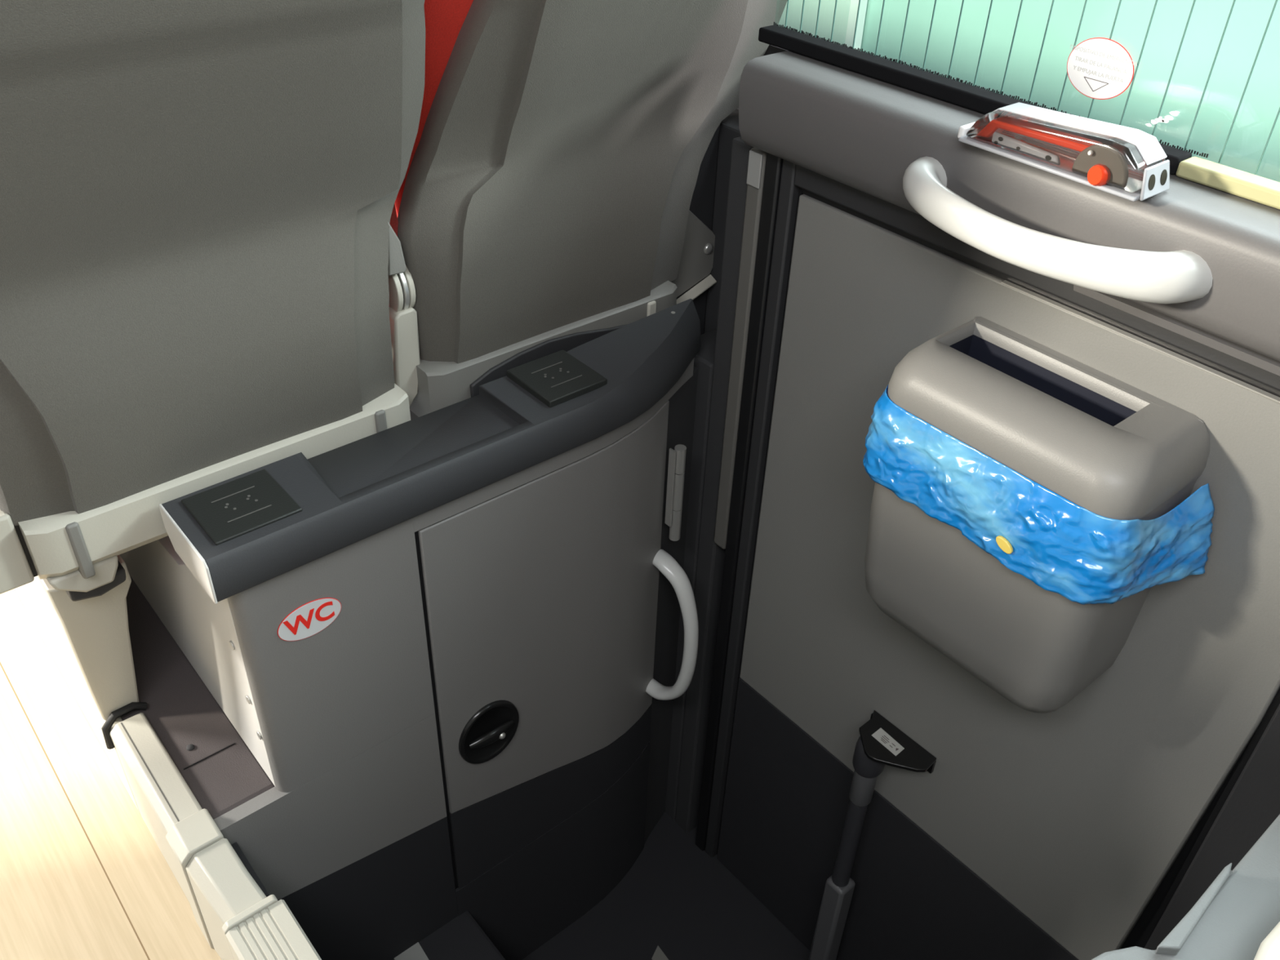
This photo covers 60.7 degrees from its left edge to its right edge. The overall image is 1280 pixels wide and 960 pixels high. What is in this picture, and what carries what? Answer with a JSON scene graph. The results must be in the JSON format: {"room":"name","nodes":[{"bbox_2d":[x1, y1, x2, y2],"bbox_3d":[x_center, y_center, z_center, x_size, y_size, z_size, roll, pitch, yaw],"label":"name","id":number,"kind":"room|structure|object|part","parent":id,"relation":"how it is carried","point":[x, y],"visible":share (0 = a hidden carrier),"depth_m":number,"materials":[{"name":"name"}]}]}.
{"room":"vehicle interior","nodes":[
{"label":"vehicle interior","id":0,"kind":"room"},
{"bbox_2d":[0,588,222,959],"bbox_3d":[-0.882,0.745,1.147,0.888,0.030,6.000,-25,44,-32],"label":"floor","id":1,"kind":"structure","parent":0,"point":[83,876],"depth_m":1.48,"materials":[{"name":"brown wood"}]},
{"bbox_2d":[120,575,274,819],"bbox_3d":[-1.191,-0.097,1.998,0.112,0.050,2.180,-25,44,-32],"label":"floor","id":2,"kind":"structure","parent":0,"point":[181,710],"depth_m":1.43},
{"bbox_2d":[14,584,140,813],"bbox_3d":[-1.310,-0.072,2.063,0.021,0.171,1.972,-25,44,-32],"label":"trim","id":3,"kind":"structure","parent":2,"relation":"attached to","point":[75,684],"depth_m":1.58,"materials":[{"name":"grey plastic"}]},
{"bbox_2d":[186,744,194,751],"bbox_3d":[-0.573,0.341,1.394,0.010,0.005,0.010,-25,44,-32],"label":"bolt","id":4,"kind":"object","parent":2,"relation":"on","point":[190,747],"visible":1,"depth_m":1.39,"materials":[{"name":"grey metal"}]},
{"bbox_2d":[183,742,235,769],"bbox_3d":[-0.545,0.349,1.384,0.067,0.001,0.002,-25,44,-32],"label":"seam","id":5,"kind":"object","parent":2,"relation":"on","point":[233,743],"depth_m":1.39,"materials":[{"name":"black rubber"}]},
{"bbox_2d":[0,0,425,720],"bbox_3d":[-0.591,-0.224,1.277,0.579,1.046,0.663,-25,44,-32],"label":"passenger seat","id":6,"kind":"object","parent":2,"relation":"on","point":[206,280],"visible":0.94,"depth_m":1.09,"materials":[{"name":"grey plastic"}]},
{"bbox_3d":[-0.777,0.110,1.455,0.086,0.286,0.483,-25,44,-32],"label":"leg","id":7,"kind":"part","parent":6,"relation":"part of","materials":[{"name":"grey plastic"}]},
{"bbox_3d":[-0.473,-0.009,1.261,0.440,0.076,0.080,-25,44,-32],"label":"trim","id":8,"kind":"part","parent":6,"relation":"part of","materials":[{"name":"grey plastic"}]},
{"bbox_3d":[-0.307,-0.236,1.326,0.007,0.067,0.066,-25,44,-32],"label":"hinge plate","id":9,"kind":"part","parent":6,"relation":"part of","materials":[{"name":"grey plastic"}]},
{"bbox_3d":[-0.294,-0.242,1.335,0.007,0.067,0.066,-25,44,-32],"label":"hinge plate","id":10,"kind":"part","parent":6,"relation":"part of","materials":[{"name":"grey plastic"}]},
{"bbox_2d":[231,841,269,897],"bbox_3d":[0.449,1.449,0.625,0.035,0.743,2.997,-25,44,-32],"label":"wall","id":11,"kind":"structure","parent":0,"point":[237,850],"depth_m":1.29,"materials":[{"name":"plastic"}]},
{"bbox_2d":[101,702,321,959],"bbox_3d":[0.313,1.093,0.551,0.077,0.194,3.074,-25,44,-32],"label":"rail","id":12,"kind":"object","parent":11,"relation":"attached to","point":[237,919],"visible":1,"depth_m":1.27,"materials":[{"name":"grey plastic"}]},
{"bbox_3d":[-0.597,0.436,1.401,0.045,0.185,0.222,-25,44,-32],"label":"rail","id":13,"kind":"part","parent":12,"relation":"part of","materials":[{"name":"grey plastic"}]},
{"bbox_2d":[392,911,505,959],"bbox_3d":[-0.024,1.110,1.391,0.300,0.250,1.250,-25,44,-32],"label":"step","id":14,"kind":"structure","parent":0,"point":[462,938],"depth_m":1.70,"materials":[{"name":"carpet"}]},
{"bbox_2d":[394,942,428,959],"bbox_3d":[-0.339,0.741,1.661,0.048,0.001,0.074,-25,44,-32],"label":"marker","id":15,"kind":"object","parent":14,"relation":"on","point":[415,952],"visible":1,"depth_m":1.68,"materials":[{"name":"grey"}]},
{"bbox_2d":[522,812,810,959],"bbox_3d":[0.294,1.214,1.520,0.850,0.050,1.700,-25,44,-32],"label":"floor","id":16,"kind":"structure","parent":0,"point":[678,899],"depth_m":2.02,"materials":[{"name":"carpet"}]},
{"bbox_2d":[119,298,701,959],"bbox_3d":[-0.374,0.261,1.781,0.819,1.130,0.669,-25,44,-32],"label":"cabinet","id":17,"kind":"object","parent":16,"relation":"on","point":[481,726],"visible":0.98,"depth_m":1.44,"materials":[{"name":"grey plastic"},{"name":"dark carpet"}]},
{"bbox_3d":[-0.632,0.099,1.435,0.014,0.336,0.604,-25,44,-32],"label":"panel","id":18,"kind":"part","parent":17,"relation":"part of","materials":[{"name":"white plastic"}]},
{"bbox_2d":[181,469,302,545],"bbox_3d":[-0.423,0.027,1.163,0.095,0.004,0.092,-25,44,-32],"label":"socket","id":19,"kind":"object","parent":17,"relation":"attached to","point":[240,509],"depth_m":1.16,"materials":[{"name":"grey plastic"}]},
{"bbox_2d":[277,597,341,640],"bbox_3d":[-0.371,0.157,1.229,0.077,0.049,0.001,-25,44,-32],"label":"sticker","id":20,"kind":"object","parent":17,"relation":"attached to","point":[312,617],"visible":1,"depth_m":1.23,"materials":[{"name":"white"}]},
{"bbox_3d":[-0.396,0.447,1.447,0.296,0.220,0.020,-25,44,-32],"label":"panel","id":21,"kind":"part","parent":17,"relation":"part of","materials":[{"name":"grey plastic"}]},
{"bbox_3d":[-0.356,0.208,1.302,0.216,0.338,0.020,-25,44,-32],"label":"panel","id":22,"kind":"part","parent":17,"relation":"part of","materials":[{"name":"grey plastic"}]},
{"bbox_3d":[-0.407,0.720,1.648,0.296,0.545,0.020,-25,44,-32],"label":"kick panel","id":23,"kind":"part","parent":17,"relation":"part of","materials":[{"name":"plastic"}]},
{"bbox_2d":[161,298,701,601],"bbox_3d":[-0.181,-0.067,1.341,0.757,0.068,0.124,-25,44,-32],"label":"countertop","id":24,"kind":"structure","parent":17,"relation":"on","point":[244,533],"depth_m":1.27,"materials":[{"name":"grey plastic"}]},
{"bbox_3d":[-0.114,0.226,1.583,0.039,0.619,0.426,31,45,33],"label":"toilet door","id":25,"kind":"part","parent":17,"relation":"part of","materials":[{"name":"grey plastic"}]},
{"bbox_3d":[-0.124,0.477,1.768,0.040,0.186,0.427,31,45,33],"label":"kick plate","id":26,"kind":"part","parent":17,"relation":"part of","materials":[{"name":"plastic"}]},
{"bbox_3d":[-0.135,0.680,1.913,0.040,0.314,0.434,31,45,33],"label":"door sill","id":27,"kind":"part","parent":17,"relation":"part of","materials":[{"name":"plastic"}]},
{"bbox_3d":[-0.083,-0.052,1.411,0.052,0.029,0.505,30,44,32],"label":"rail","id":28,"kind":"part","parent":17,"relation":"part of","materials":[{"name":"grey plastic"}]},
{"bbox_2d":[506,350,607,407],"bbox_3d":[-0.106,-0.130,1.389,0.090,0.010,0.094,-25,44,-32],"label":"socket","id":29,"kind":"object","parent":17,"relation":"attached to","point":[560,379],"depth_m":1.38,"materials":[{"name":"grey plastic"}]},
{"bbox_3d":[0.041,0.273,1.871,0.088,1.031,0.049,-25,44,-32],"label":"post","id":30,"kind":"part","parent":17,"relation":"part of","materials":[{"name":"grey plastic"}]},
{"bbox_3d":[0.052,0.250,1.745,0.091,0.304,0.034,30,45,32],"label":"grab handle","id":31,"kind":"part","parent":17,"relation":"part of","materials":[{"name":"grey plastic"}]},
{"bbox_2d":[651,946,668,959],"bbox_3d":[0.039,0.857,1.948,0.024,0.001,0.057,-21,42,-28],"label":"paper scrap","id":32,"kind":"object","parent":16,"relation":"on","point":[658,954],"visible":1,"depth_m":1.96,"materials":[{"name":"grey paper"}]},
{"bbox_2d":[808,710,936,959],"bbox_3d":[0.336,0.633,1.715,0.071,0.655,0.115,-25,44,-32],"label":"handle","id":33,"kind":"object","parent":16,"relation":"on","point":[870,757],"visible":0.98,"depth_m":1.61,"materials":[{"name":"black plastic"}]},
{"bbox_3d":[0.320,0.552,1.671,0.027,0.199,0.027,-25,44,-32],"label":"post","id":34,"kind":"part","parent":33,"relation":"part of","materials":[{"name":"grey metal"}]},
{"bbox_2d":[871,728,904,755],"bbox_3d":[0.346,0.365,1.526,0.023,0.001,0.046,-25,44,-32],"label":"label","id":35,"kind":"object","parent":33,"relation":"on","point":[881,735],"visible":1,"depth_m":1.53,"materials":[{"name":"grey paper"}]},
{"bbox_2d":[880,735,898,751],"bbox_3d":[0.347,0.367,1.524,0.010,0.001,0.030,-22,43,-29],"label":"print","id":36,"kind":"object","parent":35,"relation":"on","point":[887,741],"depth_m":1.52,"materials":[{"name":"grey paper"}]},
{"bbox_2d":[665,44,770,832],"bbox_3d":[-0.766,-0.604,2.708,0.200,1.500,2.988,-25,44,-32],"label":"door frame","id":37,"kind":"structure","parent":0,"point":[704,559],"depth_m":1.70,"materials":[{"name":"grey metal"}]},
{"bbox_2d":[394,0,787,420],"bbox_3d":[-0.177,-0.497,1.532,0.583,0.760,0.668,-25,44,-32],"label":"passenger seat","id":38,"kind":"object","parent":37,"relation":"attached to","point":[557,191],"visible":0.84,"depth_m":1.35,"materials":[{"name":"grey plastic"}]},
{"bbox_3d":[-0.259,-0.248,1.712,0.420,0.100,0.420,-25,44,-32],"label":"seat","id":39,"kind":"part","parent":38,"relation":"part of","materials":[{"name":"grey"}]},
{"bbox_3d":[-0.126,-0.187,1.510,0.415,0.081,0.080,-25,44,-32],"label":"trim","id":40,"kind":"part","parent":38,"relation":"part of","materials":[{"name":"grey plastic"}]},
{"bbox_2d":[713,147,766,549],"bbox_3d":[0.154,-0.159,1.539,0.056,0.630,0.026,-25,44,-32],"label":"trim","id":41,"kind":"structure","parent":37,"relation":"attached to","point":[753,195],"depth_m":1.50,"materials":[{"name":"grey"}]},
{"bbox_2d":[746,150,762,188],"bbox_3d":[0.141,-0.383,1.350,0.002,0.043,0.022,-25,44,-32],"label":"trim","id":42,"kind":"structure","parent":37,"relation":"attached to","point":[755,159],"depth_m":1.35,"materials":[{"name":"grey plastic"}]},
{"bbox_2d":[769,44,786,54],"bbox_3d":[1.127,0.795,0.887,0.025,1.530,3.060,-25,44,-32],"label":"wall","id":43,"kind":"structure","parent":0,"point":[773,49],"depth_m":1.35,"materials":[{"name":"grey plastic"}]},
{"bbox_2d":[695,152,782,851],"bbox_3d":[0.161,0.171,1.763,0.064,1.434,0.024,-25,44,-32],"label":"trim","id":44,"kind":"structure","parent":43,"relation":"attached to","point":[773,167],"depth_m":1.59,"materials":[{"name":"black rubber"}]},
{"bbox_2d":[705,159,1279,950],"bbox_3d":[0.575,0.472,1.374,0.060,1.436,1.262,-25,44,-32],"label":"trim","id":45,"kind":"structure","parent":43,"relation":"attached to","point":[1252,805],"depth_m":1.25,"materials":[{"name":"grey"}]},
{"bbox_2d":[716,187,1279,959],"bbox_3d":[0.408,0.345,1.522,0.047,1.352,0.704,-25,44,-32],"label":"door","id":46,"kind":"structure","parent":43,"relation":"in","point":[1069,832],"depth_m":1.40,"materials":[{"name":"plastic"}]},
{"bbox_3d":[0.383,0.685,1.778,0.030,0.501,0.672,-25,44,-32],"label":"kick panel","id":47,"kind":"part","parent":46,"relation":"part of","materials":[{"name":"plastic"}]},
{"bbox_2d":[864,316,1209,713],"bbox_3d":[0.389,0.053,1.178,0.144,0.362,0.291,-25,44,-32],"label":"waste bin","id":48,"kind":"object","parent":46,"relation":"attached to","point":[1110,447],"visible":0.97,"depth_m":1.11,"materials":[{"name":"grey plastic"}]},
{"bbox_2d":[862,385,1214,604],"bbox_3d":[0.388,-0.005,1.115,0.156,0.111,0.354,-25,44,-32],"label":"bag","id":49,"kind":"object","parent":48,"relation":"in","point":[1077,553],"visible":0.91,"depth_m":1.05,"materials":[{"name":"blue plastic"}]},
{"bbox_3d":[0.394,-0.070,1.088,0.144,0.058,0.291,-25,44,-32],"label":"bin lid","id":50,"kind":"part","parent":48,"relation":"part of","materials":[{"name":"grey plastic"}]},
{"bbox_3d":[0.442,-0.097,1.119,0.017,0.046,0.261,-25,44,-32],"label":"lid rail","id":51,"kind":"part","parent":48,"relation":"part of","materials":[{"name":"grey plastic"}]},
{"bbox_2d":[738,50,1279,376],"bbox_3d":[0.898,0.128,0.573,0.151,0.121,2.402,-25,44,-32],"label":"window ledge","id":52,"kind":"object","parent":43,"relation":"attached to","point":[861,132],"depth_m":1.02,"materials":[{"name":"plastic"}]},
{"bbox_3d":[0.368,-0.233,1.023,0.077,0.050,0.330,-25,44,-32],"label":"grab handle","id":53,"kind":"part","parent":52,"relation":"part of","materials":[{"name":"white plastic"}]},
{"bbox_2d":[957,102,1169,201],"bbox_3d":[0.386,-0.310,1.000,0.058,0.043,0.197,-25,44,-32],"label":"hammer","id":54,"kind":"object","parent":52,"relation":"on","point":[1016,136],"visible":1,"depth_m":0.99,"materials":[{"name":"grey"}]},
{"bbox_3d":[0.357,-0.306,1.011,0.005,0.011,0.073,-25,44,-32],"label":"lock plate","id":55,"kind":"part","parent":54,"relation":"part of","materials":[{"name":"grey metal"}]},
{"bbox_3d":[0.369,-0.316,1.014,0.022,0.023,0.118,-25,44,-32],"label":"lever","id":56,"kind":"part","parent":54,"relation":"part of","materials":[{"name":"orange plastic"}]},
{"bbox_3d":[0.387,-0.294,1.012,0.055,0.004,0.186,-25,44,-32],"label":"plate","id":57,"kind":"part","parent":54,"relation":"part of","materials":[{"name":"grey metal"}]},
{"bbox_3d":[0.447,-0.260,0.948,0.047,0.026,0.009,-25,44,-32],"label":"plate","id":58,"kind":"part","parent":54,"relation":"part of","materials":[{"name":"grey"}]},
{"bbox_3d":[1.052,0.272,0.474,0.024,0.016,1.950,-25,44,-32],"label":"moulding","id":59,"kind":"part","parent":52,"relation":"part of","materials":[{"name":"plastic"}]},
{"bbox_3d":[0.278,-1.312,0.774,0.150,0.300,6.000,-25,44,-32],"label":"wall","id":60,"kind":"structure","parent":0,"visible":0},
{"bbox_2d":[758,0,1279,209],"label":"window","id":61,"kind":"structure","parent":60,"relation":"in","point":[1252,187],"depth_m":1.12,"materials":[{"name":"green glass"}]},
{"bbox_2d":[1066,37,1137,99],"bbox_3d":[0.437,-0.390,1.039,0.001,0.055,0.070,-25,44,-32],"label":"window sticker","id":62,"kind":"object","parent":61,"relation":"attached to","point":[1098,68],"visible":1,"depth_m":1.04,"materials":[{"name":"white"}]},
{"bbox_2d":[1145,111,1179,126],"bbox_3d":[0.483,-0.334,1.012,0.001,0.020,0.027,-25,44,-32],"label":"smear","id":63,"kind":"object","parent":61,"relation":"attached to","point":[1167,117],"visible":1,"depth_m":1.01,"materials":[{"name":"white"}]},
{"bbox_3d":[0.867,1.341,0.781,0.850,0.760,0.050,-25,44,-32],"label":"wall","id":64,"kind":"structure","parent":0,"visible":0},
{"bbox_2d":[1091,814,1279,959],"bbox_3d":[0.729,0.593,0.747,0.527,0.465,0.792,-25,44,-32],"label":"passenger seat","id":65,"kind":"object","parent":64,"relation":"on","point":[1237,917],"visible":1,"depth_m":0.77,"materials":[{"name":"grey plastic"}]},
{"bbox_3d":[0.394,0.307,0.772,0.105,0.020,0.011,-26,45,-33],"label":"edge rail","id":66,"kind":"part","parent":65,"relation":"part of","materials":[{"name":"grey plastic"}]}
]}

